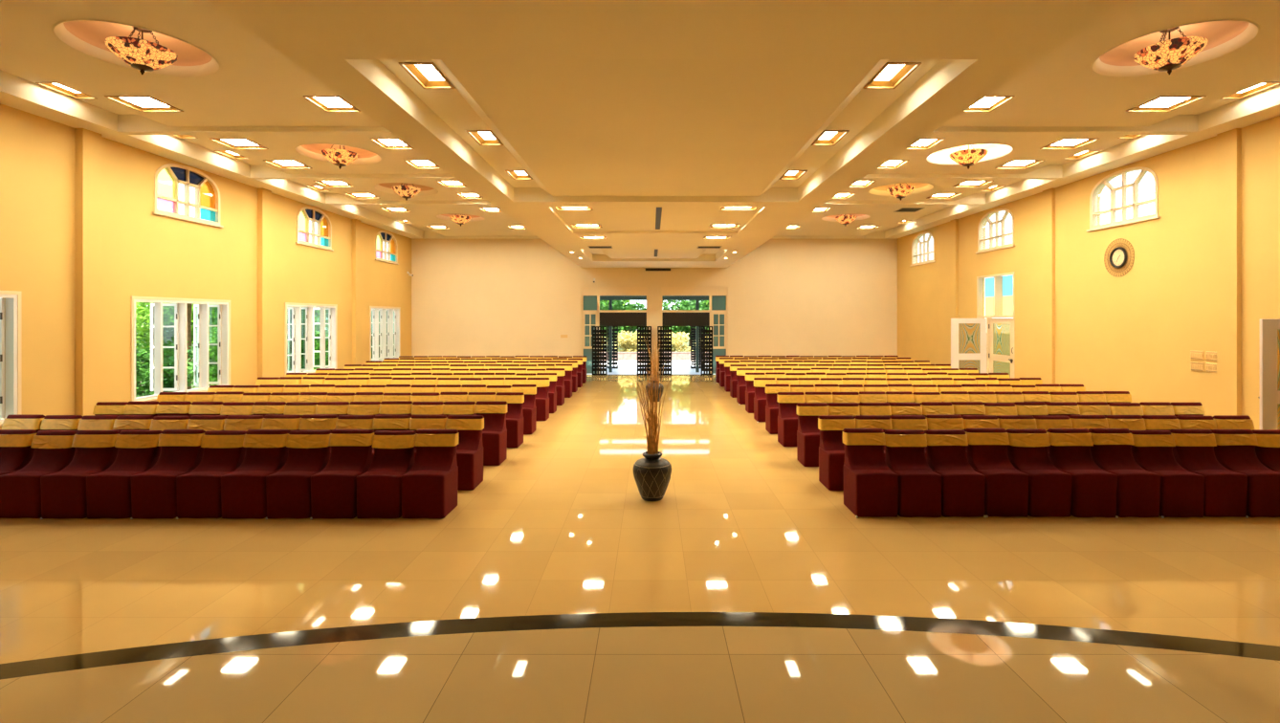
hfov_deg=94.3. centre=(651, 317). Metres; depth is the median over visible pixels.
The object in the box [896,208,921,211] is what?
grille
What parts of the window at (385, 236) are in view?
pane, sill, pane, pane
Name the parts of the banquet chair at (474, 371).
gold sash, backrest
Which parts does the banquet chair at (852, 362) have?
backrest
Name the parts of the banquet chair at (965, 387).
backrest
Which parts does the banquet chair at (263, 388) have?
gold sash, backrest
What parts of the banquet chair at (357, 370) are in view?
gold sash, backrest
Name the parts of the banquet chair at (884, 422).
gold sash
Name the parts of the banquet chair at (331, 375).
gold sash, backrest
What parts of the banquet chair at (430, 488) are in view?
seat, backrest, gold sash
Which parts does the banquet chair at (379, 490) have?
seat, backrest, gold sash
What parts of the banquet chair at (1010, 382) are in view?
backrest, gold sash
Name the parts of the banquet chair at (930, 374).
backrest, gold sash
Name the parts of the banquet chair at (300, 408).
gold sash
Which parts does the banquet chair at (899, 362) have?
backrest, gold sash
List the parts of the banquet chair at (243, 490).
seat, backrest, gold sash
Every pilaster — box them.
[75,128,102,416]
[257,187,271,377]
[352,219,361,364]
[949,219,958,364]
[1042,187,1055,384]
[1216,128,1241,415]
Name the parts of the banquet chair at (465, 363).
backrest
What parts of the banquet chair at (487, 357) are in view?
backrest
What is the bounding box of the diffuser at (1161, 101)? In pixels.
[1140,97,1189,107]
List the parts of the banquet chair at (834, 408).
gold sash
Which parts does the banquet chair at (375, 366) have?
gold sash, backrest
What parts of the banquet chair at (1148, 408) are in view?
backrest, gold sash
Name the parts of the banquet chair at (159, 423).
backrest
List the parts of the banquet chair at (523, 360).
gold sash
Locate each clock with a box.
[1103,238,1134,276]
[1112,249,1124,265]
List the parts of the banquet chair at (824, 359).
backrest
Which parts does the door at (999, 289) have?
frame, stained pane, stained pane, post, frame, transom pane, transom pane, frame, stained pane, stained pane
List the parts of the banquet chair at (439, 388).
gold sash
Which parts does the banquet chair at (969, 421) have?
gold sash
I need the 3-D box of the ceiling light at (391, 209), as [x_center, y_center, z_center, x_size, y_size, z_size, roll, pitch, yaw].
[-7.150,-3.040,16.600,0.620,0.064,0.600,0,0,0]
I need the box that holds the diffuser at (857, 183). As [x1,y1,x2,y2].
[853,181,868,184]
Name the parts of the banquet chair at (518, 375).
gold sash, backrest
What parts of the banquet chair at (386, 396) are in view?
backrest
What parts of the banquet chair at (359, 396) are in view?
backrest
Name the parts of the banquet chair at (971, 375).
backrest, gold sash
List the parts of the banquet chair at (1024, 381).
backrest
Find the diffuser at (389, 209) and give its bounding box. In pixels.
[389,208,405,210]
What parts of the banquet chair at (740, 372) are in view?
seat, gold sash, backrest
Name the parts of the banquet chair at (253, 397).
backrest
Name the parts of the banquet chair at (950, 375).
backrest, gold sash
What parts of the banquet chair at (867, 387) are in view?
backrest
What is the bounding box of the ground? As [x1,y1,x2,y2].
[0,332,1010,419]
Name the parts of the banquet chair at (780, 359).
backrest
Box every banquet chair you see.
[0,429,37,475]
[0,430,78,518]
[1,414,44,431]
[40,415,82,430]
[40,430,120,519]
[77,415,117,430]
[86,430,162,518]
[92,401,127,416]
[112,415,154,431]
[123,401,158,416]
[130,429,205,519]
[149,416,190,430]
[155,401,191,416]
[156,392,187,402]
[176,430,246,519]
[184,392,215,403]
[186,415,227,431]
[188,401,223,417]
[207,385,234,393]
[213,391,243,402]
[220,402,254,416]
[220,429,289,518]
[223,415,264,431]
[232,385,259,393]
[241,392,271,402]
[251,401,286,416]
[255,377,279,385]
[257,384,285,393]
[261,414,301,451]
[265,430,331,519]
[269,392,299,402]
[277,376,302,385]
[283,384,309,393]
[283,402,317,416]
[285,373,307,377]
[297,392,328,402]
[298,414,337,449]
[301,376,325,385]
[306,373,328,377]
[308,384,335,393]
[309,429,374,519]
[314,368,335,374]
[315,401,349,417]
[323,377,347,385]
[325,393,354,415]
[327,373,348,377]
[330,415,375,455]
[333,369,353,374]
[333,385,360,394]
[343,364,361,369]
[346,377,369,385]
[347,373,369,377]
[347,401,380,430]
[353,368,374,374]
[353,392,383,402]
[356,430,416,518]
[359,385,385,393]
[361,364,378,369]
[365,360,382,365]
[368,376,392,385]
[369,373,390,378]
[372,415,411,461]
[373,369,392,374]
[377,364,397,369]
[378,400,412,417]
[381,360,398,365]
[381,393,411,401]
[383,358,398,361]
[384,384,411,393]
[389,373,411,377]
[391,377,414,386]
[392,368,411,374]
[396,364,414,370]
[397,361,414,364]
[398,355,413,359]
[398,357,414,361]
[401,429,458,518]
[409,384,436,394]
[409,401,443,430]
[409,415,447,461]
[410,373,431,378]
[410,392,439,415]
[411,368,431,373]
[413,355,427,358]
[413,377,437,385]
[414,358,429,362]
[414,360,431,364]
[414,364,431,369]
[427,355,441,358]
[429,358,444,361]
[430,361,446,365]
[430,368,450,375]
[431,364,449,368]
[431,373,452,378]
[435,384,461,395]
[436,377,459,385]
[439,392,467,415]
[441,355,456,358]
[442,401,475,417]
[444,358,460,362]
[445,415,484,490]
[446,361,463,364]
[449,364,466,369]
[449,369,468,375]
[452,373,473,379]
[456,355,471,359]
[459,377,482,385]
[460,358,475,361]
[460,384,486,395]
[463,361,480,365]
[466,364,485,371]
[466,392,496,415]
[468,369,487,375]
[471,355,485,359]
[473,373,494,378]
[474,401,507,465]
[475,358,490,361]
[480,361,496,365]
[481,377,504,386]
[484,364,502,370]
[485,355,500,359]
[485,385,511,394]
[487,368,507,374]
[490,358,506,361]
[494,373,515,379]
[495,392,524,447]
[496,360,512,364]
[500,356,514,359]
[502,364,519,370]
[504,377,527,386]
[506,358,521,361]
[507,368,526,374]
[510,384,536,434]
[512,361,529,365]
[514,355,529,359]
[515,373,536,378]
[519,364,537,371]
[521,358,536,361]
[526,369,545,374]
[527,377,549,421]
[529,355,543,359]
[529,361,545,367]
[536,358,551,361]
[536,373,556,413]
[537,364,554,371]
[543,355,557,359]
[545,360,561,365]
[545,368,564,405]
[551,357,567,361]
[554,364,572,397]
[561,360,577,392]
[568,358,582,387]
[572,355,586,383]
[715,355,728,383]
[719,357,733,386]
[724,360,739,392]
[729,364,747,397]
[733,357,749,361]
[736,368,754,404]
[739,360,755,365]
[743,355,757,359]
[745,373,765,413]
[747,364,764,373]
[749,357,763,361]
[753,377,775,422]
[755,360,772,365]
[755,368,773,374]
[763,357,777,362]
[764,364,781,369]
[765,372,785,379]
[765,383,790,434]
[772,360,787,366]
[773,368,792,373]
[775,377,798,386]
[777,357,793,360]
[777,392,805,446]
[781,364,798,369]
[785,355,799,357]
[785,373,806,378]
[787,360,803,365]
[789,384,815,393]
[792,368,811,373]
[793,357,808,361]
[796,402,828,466]
[797,364,815,370]
[797,377,820,385]
[803,360,818,367]
[804,392,832,403]
[805,372,826,379]
[807,357,822,361]
[811,367,829,375]
[814,355,827,359]
[814,384,839,394]
[816,364,833,368]
[817,415,855,490]
[818,360,835,364]
[819,377,842,385]
[822,357,837,362]
[826,373,846,378]
[827,355,841,358]
[827,402,860,418]
[829,368,848,373]
[831,392,860,403]
[832,364,850,368]
[835,360,851,364]
[837,357,852,361]
[838,384,863,405]
[841,355,856,358]
[841,377,864,386]
[842,428,898,517]
[845,373,866,379]
[847,368,866,373]
[849,364,867,369]
[850,360,866,364]
[852,357,867,361]
[854,415,892,458]
[859,391,886,403]
[859,402,891,416]
[862,384,888,393]
[864,377,887,384]
[865,368,885,373]
[865,373,886,378]
[866,357,882,361]
[866,361,882,364]
[866,364,883,368]
[869,355,883,358]
[882,357,896,361]
[882,360,899,364]
[883,355,898,358]
[883,364,902,368]
[883,429,941,517]
[884,368,904,375]
[885,391,914,417]
[886,373,907,378]
[886,377,909,384]
[887,383,913,393]
[889,402,922,416]
[890,415,927,457]
[896,357,911,361]
[898,360,914,364]
[901,364,918,368]
[903,367,922,374]
[906,373,927,378]
[908,377,932,385]
[912,384,938,392]
[912,392,941,404]
[913,360,930,364]
[918,364,936,369]
[920,401,953,417]
[922,368,941,373]
[924,429,986,517]
[926,372,948,377]
[926,414,966,450]
[930,377,953,385]
[935,364,950,368]
[936,384,963,393]
[940,368,959,374]
[940,391,970,402]
[947,373,969,378]
[951,401,985,416]
[952,378,976,385]
[958,368,978,374]
[961,384,987,392]
[961,415,1000,431]
[965,428,1028,517]
[967,391,996,403]
[968,373,989,378]
[974,377,998,385]
[983,402,1017,417]
[986,384,1012,392]
[988,373,1009,378]
[994,391,1023,402]
[997,378,1021,385]
[997,415,1037,430]
[1006,428,1072,516]
[1011,384,1037,392]
[1014,401,1048,416]
[1019,377,1042,385]
[1021,391,1051,403]
[1033,416,1072,452]
[1035,384,1061,392]
[1045,401,1080,416]
[1046,428,1118,518]
[1049,392,1079,402]
[1059,384,1085,392]
[1068,415,1108,429]
[1076,391,1106,402]
[1076,401,1110,416]
[1088,428,1160,517]
[1103,391,1132,403]
[1104,415,1146,430]
[1107,402,1143,415]
[1129,430,1204,518]
[1139,401,1174,415]
[1141,415,1180,430]
[1169,429,1248,517]
[1170,402,1205,417]
[1176,415,1216,430]
[1211,429,1279,517]
[1213,415,1254,430]
[1252,429,1279,472]
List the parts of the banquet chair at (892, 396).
gold sash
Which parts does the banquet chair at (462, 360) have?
gold sash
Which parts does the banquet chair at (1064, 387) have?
backrest, gold sash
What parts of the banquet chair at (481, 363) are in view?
backrest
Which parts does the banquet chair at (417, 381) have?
backrest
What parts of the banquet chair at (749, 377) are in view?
seat, gold sash, backrest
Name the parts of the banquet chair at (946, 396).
gold sash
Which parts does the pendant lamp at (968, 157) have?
lamp shade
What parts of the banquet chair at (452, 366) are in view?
gold sash, backrest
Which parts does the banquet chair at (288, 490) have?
seat, backrest, gold sash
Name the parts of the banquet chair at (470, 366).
backrest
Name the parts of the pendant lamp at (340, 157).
lamp shade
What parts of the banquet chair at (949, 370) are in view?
backrest, gold sash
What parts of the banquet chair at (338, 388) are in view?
backrest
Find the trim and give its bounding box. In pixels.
[0,612,1279,680]
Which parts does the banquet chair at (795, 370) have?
backrest, gold sash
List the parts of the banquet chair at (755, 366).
gold sash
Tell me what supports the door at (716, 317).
in the wall at (502, 297)
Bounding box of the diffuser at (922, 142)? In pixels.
[912,139,935,145]
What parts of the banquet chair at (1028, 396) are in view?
gold sash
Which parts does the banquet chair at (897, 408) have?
gold sash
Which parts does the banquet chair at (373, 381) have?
backrest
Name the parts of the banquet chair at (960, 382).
backrest, gold sash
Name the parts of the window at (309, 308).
casement frame, casement frame, casement frame, casement frame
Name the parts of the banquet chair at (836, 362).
backrest, gold sash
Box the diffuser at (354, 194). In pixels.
[353,194,373,196]
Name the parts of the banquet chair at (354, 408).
gold sash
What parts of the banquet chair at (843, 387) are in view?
gold sash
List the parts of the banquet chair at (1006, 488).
gold sash, backrest, seat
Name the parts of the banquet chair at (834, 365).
backrest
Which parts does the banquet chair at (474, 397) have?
gold sash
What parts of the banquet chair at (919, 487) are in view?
gold sash, backrest, seat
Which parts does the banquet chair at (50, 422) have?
gold sash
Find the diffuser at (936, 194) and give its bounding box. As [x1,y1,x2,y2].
[933,194,952,196]
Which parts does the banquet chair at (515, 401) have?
gold sash, backrest, seat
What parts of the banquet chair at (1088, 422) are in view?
backrest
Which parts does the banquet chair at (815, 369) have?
backrest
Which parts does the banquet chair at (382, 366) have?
gold sash, backrest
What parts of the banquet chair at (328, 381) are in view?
backrest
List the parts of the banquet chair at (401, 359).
gold sash, backrest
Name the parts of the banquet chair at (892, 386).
backrest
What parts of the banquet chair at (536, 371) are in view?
backrest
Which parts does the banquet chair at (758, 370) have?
gold sash, backrest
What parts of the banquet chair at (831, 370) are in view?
backrest, gold sash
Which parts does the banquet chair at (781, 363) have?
gold sash, backrest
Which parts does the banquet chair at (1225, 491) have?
gold sash, backrest, seat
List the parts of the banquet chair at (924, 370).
backrest, gold sash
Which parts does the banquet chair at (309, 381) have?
backrest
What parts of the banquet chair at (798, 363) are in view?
gold sash, backrest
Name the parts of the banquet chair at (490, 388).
backrest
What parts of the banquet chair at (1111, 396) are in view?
gold sash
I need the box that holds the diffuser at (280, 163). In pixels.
[273,160,303,165]
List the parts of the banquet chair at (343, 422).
gold sash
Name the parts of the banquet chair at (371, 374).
gold sash, backrest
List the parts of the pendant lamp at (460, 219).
lamp shade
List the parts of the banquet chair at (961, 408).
gold sash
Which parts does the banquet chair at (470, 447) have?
gold sash, backrest, seat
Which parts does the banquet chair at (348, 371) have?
backrest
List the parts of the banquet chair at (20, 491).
seat, backrest, gold sash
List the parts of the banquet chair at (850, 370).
backrest, gold sash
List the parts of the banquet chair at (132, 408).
gold sash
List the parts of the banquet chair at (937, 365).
gold sash, backrest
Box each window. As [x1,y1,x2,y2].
[0,290,21,426]
[131,295,230,401]
[152,163,223,227]
[284,302,338,376]
[295,206,333,251]
[369,306,400,361]
[375,230,398,264]
[909,231,935,266]
[975,208,1015,253]
[1086,166,1160,232]
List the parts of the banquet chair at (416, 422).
gold sash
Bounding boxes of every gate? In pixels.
[607,326,617,368]
[690,326,703,368]
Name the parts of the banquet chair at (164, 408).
gold sash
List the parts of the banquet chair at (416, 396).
gold sash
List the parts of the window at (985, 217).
sill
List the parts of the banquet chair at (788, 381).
backrest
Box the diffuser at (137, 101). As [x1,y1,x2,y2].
[120,97,169,107]
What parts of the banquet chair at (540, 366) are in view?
gold sash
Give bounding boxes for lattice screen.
[592,326,607,375]
[637,326,651,375]
[657,326,671,375]
[700,326,712,375]
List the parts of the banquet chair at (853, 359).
backrest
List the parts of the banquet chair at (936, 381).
backrest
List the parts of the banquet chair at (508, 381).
backrest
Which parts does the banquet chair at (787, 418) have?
seat, backrest, gold sash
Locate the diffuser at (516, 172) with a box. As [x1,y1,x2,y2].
[514,171,527,175]
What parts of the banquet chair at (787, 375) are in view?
backrest, gold sash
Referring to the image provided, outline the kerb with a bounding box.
[601,352,708,360]
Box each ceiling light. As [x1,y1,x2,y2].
[35,82,95,98]
[104,95,183,111]
[173,134,198,138]
[209,138,268,149]
[213,150,248,158]
[263,159,312,168]
[303,95,360,111]
[306,185,331,191]
[313,180,354,187]
[344,193,380,198]
[370,138,413,149]
[379,207,411,212]
[397,220,413,223]
[398,62,454,88]
[403,159,441,168]
[424,225,448,228]
[436,180,466,187]
[456,193,483,198]
[465,130,503,145]
[478,207,502,212]
[505,170,532,179]
[507,225,525,228]
[555,207,593,210]
[571,224,602,227]
[578,236,607,239]
[703,236,731,239]
[708,224,740,227]
[720,207,757,210]
[779,170,807,179]
[787,225,801,228]
[811,130,849,145]
[811,207,831,212]
[831,193,855,198]
[849,180,875,187]
[857,225,881,228]
[863,62,921,88]
[878,159,909,168]
[896,220,912,223]
[906,138,945,149]
[926,193,962,198]
[952,180,993,187]
[963,95,1015,111]
[980,185,1005,191]
[995,159,1045,168]
[1039,138,1100,149]
[1065,150,1100,158]
[1117,134,1142,138]
[1125,95,1206,111]
[1222,82,1279,98]
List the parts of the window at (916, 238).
sill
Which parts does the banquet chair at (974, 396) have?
gold sash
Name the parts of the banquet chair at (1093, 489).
gold sash, backrest, seat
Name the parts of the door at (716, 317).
sidelight pane, sidelight frame, corner pane, pane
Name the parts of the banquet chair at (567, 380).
gold sash, backrest, seat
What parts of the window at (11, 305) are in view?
casement frame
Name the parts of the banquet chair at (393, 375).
gold sash, backrest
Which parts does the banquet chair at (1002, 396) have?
backrest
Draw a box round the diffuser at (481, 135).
[478,132,496,139]
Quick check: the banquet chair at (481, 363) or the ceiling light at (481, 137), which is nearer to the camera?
the ceiling light at (481, 137)
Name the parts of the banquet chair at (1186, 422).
gold sash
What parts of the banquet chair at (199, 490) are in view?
seat, backrest, gold sash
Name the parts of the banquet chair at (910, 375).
backrest, gold sash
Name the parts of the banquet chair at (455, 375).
backrest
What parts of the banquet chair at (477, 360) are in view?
gold sash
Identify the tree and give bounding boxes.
[135,302,219,350]
[187,303,217,389]
[213,306,328,328]
[599,300,646,352]
[601,300,630,341]
[662,300,708,351]
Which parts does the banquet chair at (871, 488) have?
gold sash, backrest, seat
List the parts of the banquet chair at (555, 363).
gold sash, backrest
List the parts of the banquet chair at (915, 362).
backrest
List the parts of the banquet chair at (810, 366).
backrest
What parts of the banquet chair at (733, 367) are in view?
seat, gold sash, backrest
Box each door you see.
[581,286,647,375]
[661,286,727,375]
[950,271,1014,378]
[1257,319,1279,429]
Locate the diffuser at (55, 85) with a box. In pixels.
[52,83,79,92]
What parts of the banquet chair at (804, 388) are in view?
backrest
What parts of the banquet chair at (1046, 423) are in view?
gold sash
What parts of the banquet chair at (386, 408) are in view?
gold sash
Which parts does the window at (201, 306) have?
casement frame, sill, casement frame, casement frame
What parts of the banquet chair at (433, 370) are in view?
gold sash, backrest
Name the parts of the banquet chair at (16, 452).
seat, gold sash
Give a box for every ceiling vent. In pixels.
[587,245,612,248]
[655,207,662,229]
[696,245,722,248]
[893,207,925,212]
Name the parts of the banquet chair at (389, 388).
backrest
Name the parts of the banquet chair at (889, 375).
backrest, gold sash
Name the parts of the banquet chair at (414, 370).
gold sash, backrest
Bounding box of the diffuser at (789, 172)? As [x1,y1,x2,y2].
[785,171,797,175]
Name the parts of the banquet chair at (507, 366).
gold sash, backrest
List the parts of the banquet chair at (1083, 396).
backrest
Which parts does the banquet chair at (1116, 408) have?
backrest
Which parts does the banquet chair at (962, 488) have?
gold sash, backrest, seat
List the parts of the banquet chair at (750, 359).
backrest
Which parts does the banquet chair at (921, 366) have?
backrest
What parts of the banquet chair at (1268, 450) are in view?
gold sash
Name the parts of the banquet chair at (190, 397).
backrest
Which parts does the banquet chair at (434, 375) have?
gold sash, backrest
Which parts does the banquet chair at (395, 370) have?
gold sash, backrest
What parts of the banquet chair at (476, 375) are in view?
gold sash, backrest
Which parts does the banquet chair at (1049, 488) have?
gold sash, backrest, seat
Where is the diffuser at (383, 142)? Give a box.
[378,139,405,145]
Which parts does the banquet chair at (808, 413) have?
seat, backrest, gold sash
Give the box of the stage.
[0,626,1279,722]
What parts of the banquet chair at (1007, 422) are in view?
backrest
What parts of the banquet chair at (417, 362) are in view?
gold sash, backrest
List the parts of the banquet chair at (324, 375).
gold sash, backrest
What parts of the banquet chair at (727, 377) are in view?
seat, gold sash, backrest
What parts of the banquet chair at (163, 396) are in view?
gold sash, backrest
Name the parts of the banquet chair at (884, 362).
backrest, gold sash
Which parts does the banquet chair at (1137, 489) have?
gold sash, backrest, seat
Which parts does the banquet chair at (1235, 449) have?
gold sash, backrest, seat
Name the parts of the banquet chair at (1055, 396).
backrest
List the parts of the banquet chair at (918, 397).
gold sash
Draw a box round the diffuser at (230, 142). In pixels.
[222,139,257,145]
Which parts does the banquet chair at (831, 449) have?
seat, gold sash, backrest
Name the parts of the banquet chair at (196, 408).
gold sash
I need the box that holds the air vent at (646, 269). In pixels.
[645,268,670,270]
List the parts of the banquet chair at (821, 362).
backrest, gold sash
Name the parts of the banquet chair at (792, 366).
backrest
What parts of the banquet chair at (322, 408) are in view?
gold sash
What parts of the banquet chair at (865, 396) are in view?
gold sash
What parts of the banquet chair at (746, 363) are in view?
backrest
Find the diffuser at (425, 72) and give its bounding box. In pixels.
[415,65,444,80]
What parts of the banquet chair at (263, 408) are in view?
gold sash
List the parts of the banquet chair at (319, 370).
gold sash, backrest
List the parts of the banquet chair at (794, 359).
backrest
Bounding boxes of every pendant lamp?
[104,26,177,74]
[320,144,358,169]
[392,183,420,199]
[449,214,471,226]
[835,214,856,225]
[885,182,915,200]
[948,144,988,169]
[1133,26,1207,74]
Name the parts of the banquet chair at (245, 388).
backrest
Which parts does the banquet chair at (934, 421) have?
gold sash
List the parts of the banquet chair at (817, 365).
backrest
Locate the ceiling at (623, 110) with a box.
[0,0,1279,267]
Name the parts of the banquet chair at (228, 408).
gold sash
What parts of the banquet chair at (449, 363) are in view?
gold sash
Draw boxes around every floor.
[0,375,1279,663]
[601,365,708,374]
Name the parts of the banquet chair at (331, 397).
gold sash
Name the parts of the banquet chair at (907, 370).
backrest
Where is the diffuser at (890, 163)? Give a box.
[882,160,902,165]
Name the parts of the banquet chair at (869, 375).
backrest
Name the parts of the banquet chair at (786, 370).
gold sash, backrest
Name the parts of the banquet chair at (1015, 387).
backrest, gold sash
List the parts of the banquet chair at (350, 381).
backrest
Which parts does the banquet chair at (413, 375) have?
gold sash, backrest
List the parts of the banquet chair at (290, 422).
gold sash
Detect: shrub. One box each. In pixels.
[135,302,194,382]
[135,339,211,397]
[191,335,217,387]
[198,333,217,388]
[208,306,327,371]
[286,307,379,370]
[615,330,644,352]
[662,331,692,352]
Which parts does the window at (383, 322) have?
casement frame, casement frame, casement frame, casement frame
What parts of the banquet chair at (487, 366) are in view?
gold sash, backrest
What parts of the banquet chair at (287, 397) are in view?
backrest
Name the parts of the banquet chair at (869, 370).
backrest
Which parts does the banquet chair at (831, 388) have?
backrest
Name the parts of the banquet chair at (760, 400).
seat, gold sash, backrest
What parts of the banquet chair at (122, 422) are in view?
gold sash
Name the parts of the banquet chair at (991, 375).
backrest, gold sash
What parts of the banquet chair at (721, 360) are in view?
seat, gold sash, backrest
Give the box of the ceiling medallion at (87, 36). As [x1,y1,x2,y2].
[51,19,220,76]
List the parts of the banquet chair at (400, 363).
gold sash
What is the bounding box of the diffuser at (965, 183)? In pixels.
[960,181,983,184]
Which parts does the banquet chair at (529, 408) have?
gold sash, backrest, seat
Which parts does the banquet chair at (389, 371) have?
backrest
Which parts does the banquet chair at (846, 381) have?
backrest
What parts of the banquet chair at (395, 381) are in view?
backrest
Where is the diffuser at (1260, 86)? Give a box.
[1237,83,1265,92]
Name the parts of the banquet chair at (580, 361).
gold sash, backrest, seat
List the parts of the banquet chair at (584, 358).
backrest, seat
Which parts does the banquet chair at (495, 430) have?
gold sash, backrest, seat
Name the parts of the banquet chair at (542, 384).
gold sash, backrest, seat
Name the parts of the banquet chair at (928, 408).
gold sash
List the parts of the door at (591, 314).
pane, sidelight pane, sidelight frame, corner pane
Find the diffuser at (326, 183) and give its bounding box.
[324,181,346,184]
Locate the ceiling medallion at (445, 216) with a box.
[435,213,485,221]
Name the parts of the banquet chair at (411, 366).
gold sash, backrest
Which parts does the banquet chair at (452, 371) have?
backrest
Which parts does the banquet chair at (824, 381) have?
backrest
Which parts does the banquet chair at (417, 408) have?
gold sash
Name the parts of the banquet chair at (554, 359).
backrest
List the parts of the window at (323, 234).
pane, sill, pane, pane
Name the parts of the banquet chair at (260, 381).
backrest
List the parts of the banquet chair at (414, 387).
gold sash, backrest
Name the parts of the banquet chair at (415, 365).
gold sash, backrest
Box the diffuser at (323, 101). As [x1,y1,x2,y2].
[314,97,351,107]
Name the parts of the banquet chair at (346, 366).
gold sash, backrest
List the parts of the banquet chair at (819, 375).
backrest, gold sash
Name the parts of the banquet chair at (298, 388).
gold sash, backrest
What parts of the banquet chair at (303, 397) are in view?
backrest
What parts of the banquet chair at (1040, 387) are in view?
backrest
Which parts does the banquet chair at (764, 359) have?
backrest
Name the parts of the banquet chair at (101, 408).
gold sash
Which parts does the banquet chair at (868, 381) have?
backrest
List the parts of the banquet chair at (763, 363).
backrest, gold sash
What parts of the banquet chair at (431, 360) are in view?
gold sash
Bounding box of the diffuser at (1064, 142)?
[1051,139,1085,145]
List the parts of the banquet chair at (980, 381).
backrest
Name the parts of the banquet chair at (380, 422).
gold sash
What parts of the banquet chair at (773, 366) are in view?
backrest, gold sash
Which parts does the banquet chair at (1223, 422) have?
backrest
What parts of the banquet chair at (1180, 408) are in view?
gold sash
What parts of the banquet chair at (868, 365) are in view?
gold sash, backrest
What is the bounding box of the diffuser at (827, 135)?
[818,132,837,139]
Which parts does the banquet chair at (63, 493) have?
seat, backrest, gold sash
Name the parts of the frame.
post, post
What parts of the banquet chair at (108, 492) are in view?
seat, backrest, gold sash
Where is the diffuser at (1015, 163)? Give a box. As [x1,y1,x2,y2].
[1005,160,1035,165]
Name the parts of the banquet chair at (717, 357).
seat, backrest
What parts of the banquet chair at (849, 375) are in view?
backrest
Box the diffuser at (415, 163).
[411,160,434,165]
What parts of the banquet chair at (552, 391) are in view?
gold sash, backrest, seat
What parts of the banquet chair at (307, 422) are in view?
gold sash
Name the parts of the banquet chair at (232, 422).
gold sash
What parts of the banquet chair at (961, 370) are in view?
backrest, gold sash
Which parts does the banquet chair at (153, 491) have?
seat, backrest, gold sash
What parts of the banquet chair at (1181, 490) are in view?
gold sash, backrest, seat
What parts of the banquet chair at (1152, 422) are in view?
gold sash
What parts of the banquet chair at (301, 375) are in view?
gold sash, backrest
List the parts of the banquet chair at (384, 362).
gold sash, backrest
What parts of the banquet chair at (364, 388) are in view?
backrest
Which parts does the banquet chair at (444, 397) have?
gold sash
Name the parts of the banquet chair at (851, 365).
backrest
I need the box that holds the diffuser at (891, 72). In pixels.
[874,65,904,80]
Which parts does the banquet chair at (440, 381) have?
backrest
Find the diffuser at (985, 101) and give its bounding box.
[971,97,1003,107]
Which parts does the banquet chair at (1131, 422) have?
backrest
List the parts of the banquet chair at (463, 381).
backrest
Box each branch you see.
[631,371,645,428]
[639,376,648,454]
[640,397,649,454]
[642,389,650,446]
[643,398,657,454]
[646,375,650,436]
[649,397,651,454]
[651,365,654,454]
[651,385,653,454]
[653,358,657,454]
[653,361,655,412]
[654,370,661,454]
[655,379,658,454]
[656,393,660,448]
[657,367,663,453]
[658,378,669,440]
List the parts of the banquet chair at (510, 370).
gold sash, backrest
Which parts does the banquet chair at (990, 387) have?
backrest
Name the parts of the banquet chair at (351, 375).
gold sash, backrest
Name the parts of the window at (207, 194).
pane, sill, pane, pane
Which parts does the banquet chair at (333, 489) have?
seat, backrest, gold sash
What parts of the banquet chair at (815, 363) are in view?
gold sash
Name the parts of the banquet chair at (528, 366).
backrest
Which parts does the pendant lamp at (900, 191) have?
lamp shade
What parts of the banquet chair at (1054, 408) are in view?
gold sash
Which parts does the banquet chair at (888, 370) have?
backrest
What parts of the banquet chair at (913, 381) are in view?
backrest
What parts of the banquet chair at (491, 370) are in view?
gold sash, backrest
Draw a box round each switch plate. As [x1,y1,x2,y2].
[1190,350,1204,359]
[1190,361,1204,371]
[1205,351,1216,361]
[1205,362,1216,373]
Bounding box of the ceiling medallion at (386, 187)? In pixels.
[373,182,439,196]
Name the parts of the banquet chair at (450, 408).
gold sash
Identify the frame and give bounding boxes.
[599,295,708,372]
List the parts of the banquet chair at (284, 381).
gold sash, backrest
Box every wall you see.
[0,103,411,429]
[411,239,897,375]
[897,115,1279,429]
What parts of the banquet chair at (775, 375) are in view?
backrest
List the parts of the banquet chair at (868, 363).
gold sash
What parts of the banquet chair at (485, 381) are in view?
backrest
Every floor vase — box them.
[632,451,671,501]
[645,380,663,401]
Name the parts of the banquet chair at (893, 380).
backrest, gold sash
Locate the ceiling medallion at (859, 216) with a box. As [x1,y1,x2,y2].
[820,213,870,221]
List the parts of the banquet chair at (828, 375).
backrest, gold sash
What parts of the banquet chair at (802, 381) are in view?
backrest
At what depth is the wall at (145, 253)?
10.26 m
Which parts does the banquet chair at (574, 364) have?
gold sash, backrest, seat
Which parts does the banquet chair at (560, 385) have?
gold sash, backrest, seat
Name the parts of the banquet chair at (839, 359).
backrest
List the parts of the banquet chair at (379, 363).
gold sash, backrest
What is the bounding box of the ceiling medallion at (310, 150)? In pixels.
[294,143,382,164]
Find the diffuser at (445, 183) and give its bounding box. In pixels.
[443,181,461,184]
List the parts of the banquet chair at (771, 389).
seat, backrest, gold sash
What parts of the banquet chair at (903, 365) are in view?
backrest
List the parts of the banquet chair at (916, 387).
backrest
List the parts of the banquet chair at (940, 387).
backrest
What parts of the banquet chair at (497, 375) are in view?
backrest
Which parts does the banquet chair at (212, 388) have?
gold sash, backrest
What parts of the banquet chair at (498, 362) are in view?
gold sash, backrest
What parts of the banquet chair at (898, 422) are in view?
gold sash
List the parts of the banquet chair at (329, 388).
backrest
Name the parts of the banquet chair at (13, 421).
gold sash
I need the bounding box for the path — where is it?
[601,360,708,365]
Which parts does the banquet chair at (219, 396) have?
backrest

